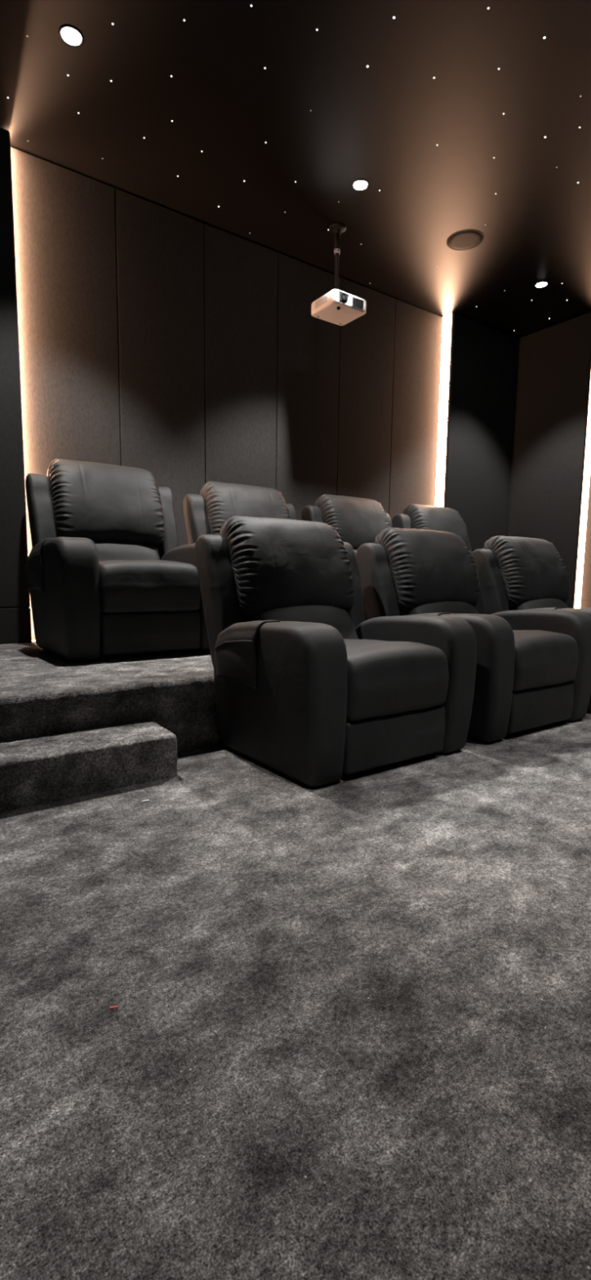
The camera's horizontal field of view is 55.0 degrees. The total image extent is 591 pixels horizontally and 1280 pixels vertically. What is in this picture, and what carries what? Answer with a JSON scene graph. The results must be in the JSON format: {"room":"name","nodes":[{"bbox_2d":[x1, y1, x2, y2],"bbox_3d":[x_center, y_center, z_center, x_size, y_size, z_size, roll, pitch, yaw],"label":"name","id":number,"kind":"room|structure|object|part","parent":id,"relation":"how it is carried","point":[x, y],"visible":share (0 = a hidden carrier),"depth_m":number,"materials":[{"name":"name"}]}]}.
{"room":"home theater","nodes":[
{"label":"home theater","id":0,"kind":"room"},
{"bbox_2d":[0,719,177,813],"bbox_3d":[-1.384,0.513,1.746,2.061,0.212,0.301,-4,8,-35],"label":"step","id":1,"kind":"structure","parent":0,"point":[43,768],"depth_m":2.04,"materials":[{"name":"grey carpet"}]},
{"bbox_2d":[0,127,516,608],"bbox_3d":[-0.454,-1.428,4.548,7.200,3.330,0.340,-4,8,-35],"label":"wall","id":2,"kind":"structure","parent":0,"point":[135,331],"depth_m":4.27,"materials":[{"name":"black"}]},
{"bbox_3d":[-2.494,-1.536,2.988,1.890,2.772,0.160,-4,8,-35],"label":"panel","id":3,"kind":"part","parent":2,"relation":"part of","materials":[{"name":"black fabric"}]},
{"bbox_2d":[0,606,35,644],"bbox_3d":[-0.915,-0.161,4.278,5.790,0.224,0.160,-4,8,-35],"label":"baseboard","id":4,"kind":"structure","parent":2,"relation":"attached to","point":[15,627],"depth_m":3.59,"materials":[{"name":"black fabric"}]},
{"bbox_3d":[-1.494,-1.617,3.767,0.647,2.772,0.020,-4,8,-35],"label":"panel","id":5,"kind":"part","parent":2,"relation":"part of","materials":[{"name":"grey fabric"}]},
{"bbox_3d":[-0.960,-1.654,4.138,0.644,2.772,0.020,-4,8,-35],"label":"panel","id":6,"kind":"part","parent":2,"relation":"part of","materials":[{"name":"grey fabric"}]},
{"bbox_3d":[-0.427,-1.692,4.508,0.644,2.772,0.020,-4,8,-35],"label":"panel","id":7,"kind":"part","parent":2,"relation":"part of","materials":[{"name":"grey fabric"}]},
{"bbox_3d":[0.106,-1.730,4.878,0.644,2.772,0.020,-4,8,-35],"label":"panel","id":8,"kind":"part","parent":2,"relation":"part of","materials":[{"name":"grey fabric"}]},
{"bbox_3d":[0.639,-1.767,5.248,0.644,2.772,0.020,-4,8,-35],"label":"panel","id":9,"kind":"part","parent":2,"relation":"part of","materials":[{"name":"grey fabric"}]},
{"bbox_3d":[1.173,-1.805,5.620,0.647,2.772,0.020,-4,8,-35],"label":"panel","id":10,"kind":"part","parent":2,"relation":"part of","materials":[{"name":"grey fabric"}]},
{"bbox_2d":[435,313,451,506],"bbox_3d":[1.472,-1.707,5.762,0.006,3.000,0.108,-4,8,-35],"label":"led strip","id":11,"kind":"object","parent":2,"relation":"attached to","point":[446,320],"visible":0.64,"depth_m":5.69,"materials":[{"name":"white plastic"}]},
{"bbox_3d":[1.900,-1.846,6.039,1.028,2.772,0.160,-4,8,-35],"label":"panel","id":12,"kind":"part","parent":2,"relation":"part of","materials":[{"name":"black fabric"}]},
{"bbox_2d":[0,711,590,1279],"bbox_3d":[1.520,0.659,1.881,7.160,0.120,7.380,-4,8,-35],"label":"floor","id":13,"kind":"structure","parent":0,"point":[348,1037],"depth_m":1.01,"materials":[{"name":"grey carpet"}]},
{"bbox_2d":[0,640,222,751],"bbox_3d":[0.030,0.182,3.989,6.973,0.368,1.850,-4,8,-35],"label":"platform","id":14,"kind":"object","parent":13,"relation":"on","point":[42,691],"visible":0.17,"depth_m":2.47,"materials":[{"name":"grey carpet"}]},
{"bbox_2d":[25,458,209,662],"bbox_3d":[-1.040,-0.520,3.374,0.998,1.144,0.983,-4,8,-35],"label":"recliner","id":15,"kind":"object","parent":14,"relation":"on","point":[108,574],"visible":0.96,"depth_m":3.13,"materials":[{"name":"black leather"}]},
{"bbox_3d":[-1.273,-0.233,3.103,0.225,0.632,0.717,-4,8,-35],"label":"arm","id":16,"kind":"part","parent":15,"relation":"part of"},
{"bbox_2d":[92,539,159,561],"bbox_3d":[-1.133,-0.519,3.555,0.606,0.269,0.224,-4,8,-35],"label":"lumbar cushion","id":17,"kind":"object","parent":15,"relation":"on","point":[108,549],"depth_m":3.55,"materials":[{"name":"black leather"}]},
{"bbox_2d":[98,560,200,613],"bbox_3d":[-0.923,-0.319,3.272,0.554,0.284,0.639,-4,8,-35],"label":"seat cushion","id":18,"kind":"object","parent":15,"relation":"on","point":[125,586],"depth_m":3.01,"materials":[{"name":"black leather"}]},
{"bbox_3d":[-1.205,-0.565,3.654,0.650,0.955,0.328,-4,8,-35],"label":"backrest","id":19,"kind":"part","parent":15,"relation":"part of","materials":[{"name":"black leather"}]},
{"bbox_3d":[-0.647,-0.277,3.538,0.197,0.632,0.717,-4,8,-35],"label":"arm","id":20,"kind":"part","parent":15,"relation":"part of"},
{"bbox_2d":[182,481,364,601],"bbox_3d":[-0.193,-0.570,3.989,0.998,1.117,1.024,-4,8,-35],"label":"recliner","id":21,"kind":"object","parent":14,"relation":"on","point":[206,513],"visible":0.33,"depth_m":4.05,"materials":[{"name":"black leather"}]},
{"bbox_3d":[0.211,-0.337,4.134,0.197,0.632,0.717,-4,8,-35],"label":"arm","id":22,"kind":"part","parent":21,"relation":"part of"},
{"bbox_2d":[301,493,392,620],"bbox_3d":[0.667,-0.630,4.585,0.998,1.117,1.024,-4,8,-35],"label":"recliner","id":23,"kind":"object","parent":14,"relation":"on","point":[357,522],"visible":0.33,"depth_m":4.68,"materials":[{"name":"black leather"}]},
{"bbox_2d":[391,503,471,552],"bbox_3d":[1.515,-0.690,5.175,0.998,1.117,1.024,-4,8,-35],"label":"recliner","id":24,"kind":"object","parent":14,"relation":"on","point":[431,517],"visible":0.19,"depth_m":5.28,"materials":[{"name":"black leather"}]},
{"bbox_2d":[109,1004,118,1009],"bbox_3d":[-0.332,0.671,1.036,0.016,0.005,0.004,-3,8,-29],"label":"scrap","id":25,"kind":"object","parent":13,"relation":"on","point":[113,1006],"visible":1,"depth_m":1.03,"materials":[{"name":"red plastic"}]},
{"bbox_2d":[195,515,476,786],"bbox_3d":[0.135,-0.049,2.627,0.998,1.064,1.024,-4,8,-35],"label":"recliner","id":26,"kind":"object","parent":13,"relation":"on","point":[313,691],"visible":1,"depth_m":2.37,"materials":[{"name":"black leather"}]},
{"bbox_3d":[-0.043,-0.084,2.924,0.650,0.910,0.328,-4,8,-35],"label":"backrest","id":27,"kind":"part","parent":26,"relation":"part of","materials":[{"name":"black leather"}]},
{"bbox_3d":[-0.087,0.216,2.336,0.225,0.602,0.717,-4,8,-35],"label":"arm","id":28,"kind":"part","parent":26,"relation":"part of"},
{"bbox_2d":[246,604,359,639],"bbox_3d":[0.053,-0.060,2.789,0.606,0.256,0.224,-4,8,-35],"label":"lumbar cushion","id":29,"kind":"object","parent":26,"relation":"on","point":[337,616],"depth_m":2.76,"materials":[{"name":"black leather"}]},
{"bbox_2d":[343,639,448,720],"bbox_3d":[0.264,0.133,2.505,0.554,0.270,0.639,-4,8,-35],"label":"seat cushion","id":30,"kind":"object","parent":26,"relation":"on","point":[388,679],"depth_m":2.25,"materials":[{"name":"black leather"}]},
{"bbox_3d":[0.539,0.172,2.771,0.197,0.602,0.717,-4,8,-35],"label":"arm","id":31,"kind":"part","parent":26,"relation":"part of"},
{"bbox_2d":[356,527,590,742],"bbox_3d":[0.977,-0.109,3.212,0.998,1.064,1.024,-4,8,-35],"label":"recliner","id":32,"kind":"object","parent":13,"relation":"on","point":[533,667],"visible":0.84,"depth_m":3.04,"materials":[{"name":"black leather"}]},
{"bbox_2d":[400,601,478,615],"bbox_3d":[0.895,-0.119,3.374,0.606,0.256,0.224,-4,8,-35],"label":"lumbar cushion","id":33,"kind":"object","parent":32,"relation":"on","point":[409,607],"depth_m":3.28,"materials":[{"name":"black leather"}]},
{"bbox_3d":[0.755,0.156,2.921,0.225,0.602,0.717,-4,8,-35],"label":"arm","id":34,"kind":"part","parent":32,"relation":"part of"},
{"bbox_3d":[1.381,0.112,3.355,0.197,0.602,0.717,-4,8,-35],"label":"arm","id":35,"kind":"part","parent":32,"relation":"part of"},
{"bbox_2d":[512,630,578,691],"bbox_3d":[1.106,0.073,3.090,0.554,0.270,0.639,-4,8,-35],"label":"seat cushion","id":36,"kind":"object","parent":32,"relation":"on","point":[544,660],"depth_m":2.83,"materials":[{"name":"black leather"}]},
{"bbox_2d":[471,535,590,712],"bbox_3d":[1.820,-0.168,3.797,0.998,1.064,1.024,-4,8,-35],"label":"recliner","id":37,"kind":"object","parent":13,"relation":"on","point":[515,573],"visible":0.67,"depth_m":3.84,"materials":[{"name":"black leather"}]},
{"bbox_2d":[509,598,568,610],"bbox_3d":[1.738,-0.179,3.960,0.606,0.256,0.224,-4,8,-35],"label":"lumbar cushion","id":38,"kind":"object","parent":37,"relation":"on","point":[517,604],"depth_m":3.85,"materials":[{"name":"black leather"}]},
{"bbox_3d":[1.598,0.097,3.506,0.225,0.602,0.717,-4,8,-35],"label":"arm","id":39,"kind":"part","parent":37,"relation":"part of"},
{"bbox_2d":[0,0,590,338],"bbox_3d":[1.583,-2.761,1.479,7.200,0.132,7.380,-4,8,-35],"label":"ceiling","id":40,"kind":"structure","parent":0,"point":[383,123],"depth_m":3.24,"materials":[{"name":"black paint"}]},
{"bbox_2d":[57,24,84,48],"bbox_3d":[-1.073,-2.886,2.718,0.116,0.012,0.116,-4,8,-35],"label":"recessed light","id":41,"kind":"object","parent":40,"relation":"in","point":[71,36],"visible":1,"depth_m":2.71,"materials":[{"name":"black metal"}]},
{"bbox_2d":[328,222,346,288],"bbox_3d":[0.307,-2.798,4.229,0.128,0.513,0.128,-4,8,-35],"label":"mount","id":42,"kind":"object","parent":40,"relation":"attached to","point":[337,228],"visible":0.8,"depth_m":4.20,"materials":[{"name":"black metal"}]},
{"bbox_3d":[0.310,-3.028,4.201,0.128,0.050,0.128,-4,8,-35],"label":"ceiling plate","id":43,"kind":"part","parent":42,"relation":"part of","materials":[{"name":"black metal"}]},
{"bbox_2d":[311,288,366,325],"bbox_3d":[0.327,-2.490,4.264,0.318,0.117,0.306,-4,8,-35],"label":"projector","id":44,"kind":"object","parent":42,"relation":"hanging from","point":[337,307],"visible":1,"depth_m":4.20,"materials":[{"name":"grey plastic"}]},
{"bbox_2d":[315,296,326,308],"bbox_3d":[0.190,-2.491,4.184,0.004,0.045,0.136,-4,8,-35],"label":"vent","id":45,"kind":"object","parent":44,"relation":"attached to","point":[321,302],"depth_m":4.18,"materials":[{"name":"grey plastic"}]},
{"bbox_3d":[0.310,-2.451,4.301,0.070,0.002,0.040,-4,8,-35],"label":"rating plate","id":46,"kind":"part","parent":44,"relation":"part of","materials":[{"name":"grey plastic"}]},
{"bbox_2d":[338,290,349,302],"bbox_3d":[0.352,-2.478,4.105,0.096,0.070,0.006,-4,8,-35],"label":"lens","id":47,"kind":"object","parent":44,"relation":"attached to","point":[344,297],"depth_m":4.10,"materials":[{"name":"black glass"}]},
{"bbox_3d":[0.457,-2.481,4.181,0.118,0.070,0.006,-4,8,-35],"label":"panel","id":48,"kind":"part","parent":44,"relation":"part of","materials":[{"name":"grey plastic"}]},
{"bbox_2d":[352,297,363,308],"bbox_3d":[0.460,-2.480,4.178,0.104,0.054,0.003,-4,8,-35],"label":"vent grille","id":49,"kind":"object","parent":44,"relation":"attached to","point":[357,303],"depth_m":4.18,"materials":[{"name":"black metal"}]},
{"bbox_2d":[351,178,368,191],"bbox_3d":[0.427,-2.989,3.735,0.116,0.012,0.116,-4,8,-35],"label":"recessed light","id":50,"kind":"object","parent":40,"relation":"in","point":[360,184],"visible":1,"depth_m":3.73,"materials":[{"name":"black metal"}]},
{"bbox_2d":[446,229,484,250],"bbox_3d":[1.296,-3.054,4.338,0.276,0.005,0.276,-4,8,-35],"label":"ceiling speaker","id":51,"kind":"object","parent":40,"relation":"attached to","point":[466,239],"visible":1,"depth_m":4.33,"materials":[{"name":"black"}]},
{"bbox_2d":[533,280,548,288],"bbox_3d":[2.159,-3.117,4.986,0.116,0.012,0.116,-4,8,-35],"label":"recessed light","id":52,"kind":"object","parent":40,"relation":"in","point":[542,284],"visible":1,"depth_m":4.98,"materials":[{"name":"black metal"}]},
{"bbox_2d":[506,311,590,600],"bbox_3d":[4.420,-1.250,3.623,0.280,3.330,7.100,-4,8,-35],"label":"wall","id":53,"kind":"structure","parent":0,"point":[553,366],"depth_m":5.84,"materials":[{"name":"black"}]},
{"bbox_2d":[570,600,574,608],"bbox_3d":[2.603,-0.350,6.225,0.160,0.224,0.980,-4,8,-35],"label":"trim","id":54,"kind":"structure","parent":53,"relation":"attached to","point":[572,602],"depth_m":5.78,"materials":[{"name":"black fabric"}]},
{"bbox_2d":[573,377,590,608],"bbox_3d":[2.907,-1.675,5.660,0.108,3.000,0.006,-4,8,-35],"label":"led strip","id":55,"kind":"object","parent":53,"relation":"attached to","point":[588,447],"visible":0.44,"depth_m":5.70,"materials":[{"name":"white plastic"}]},
{"bbox_2d":[580,600,590,608],"bbox_3d":[3.174,-0.259,5.535,0.020,0.224,0.815,-4,8,-35],"label":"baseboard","id":56,"kind":"structure","parent":53,"relation":"attached to","point":[584,603],"depth_m":5.80,"materials":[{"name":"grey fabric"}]},
{"bbox_3d":[3.161,-1.752,5.403,0.020,2.772,0.697,-4,8,-35],"label":"panel","id":57,"kind":"part","parent":53,"relation":"part of","materials":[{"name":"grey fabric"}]}
]}

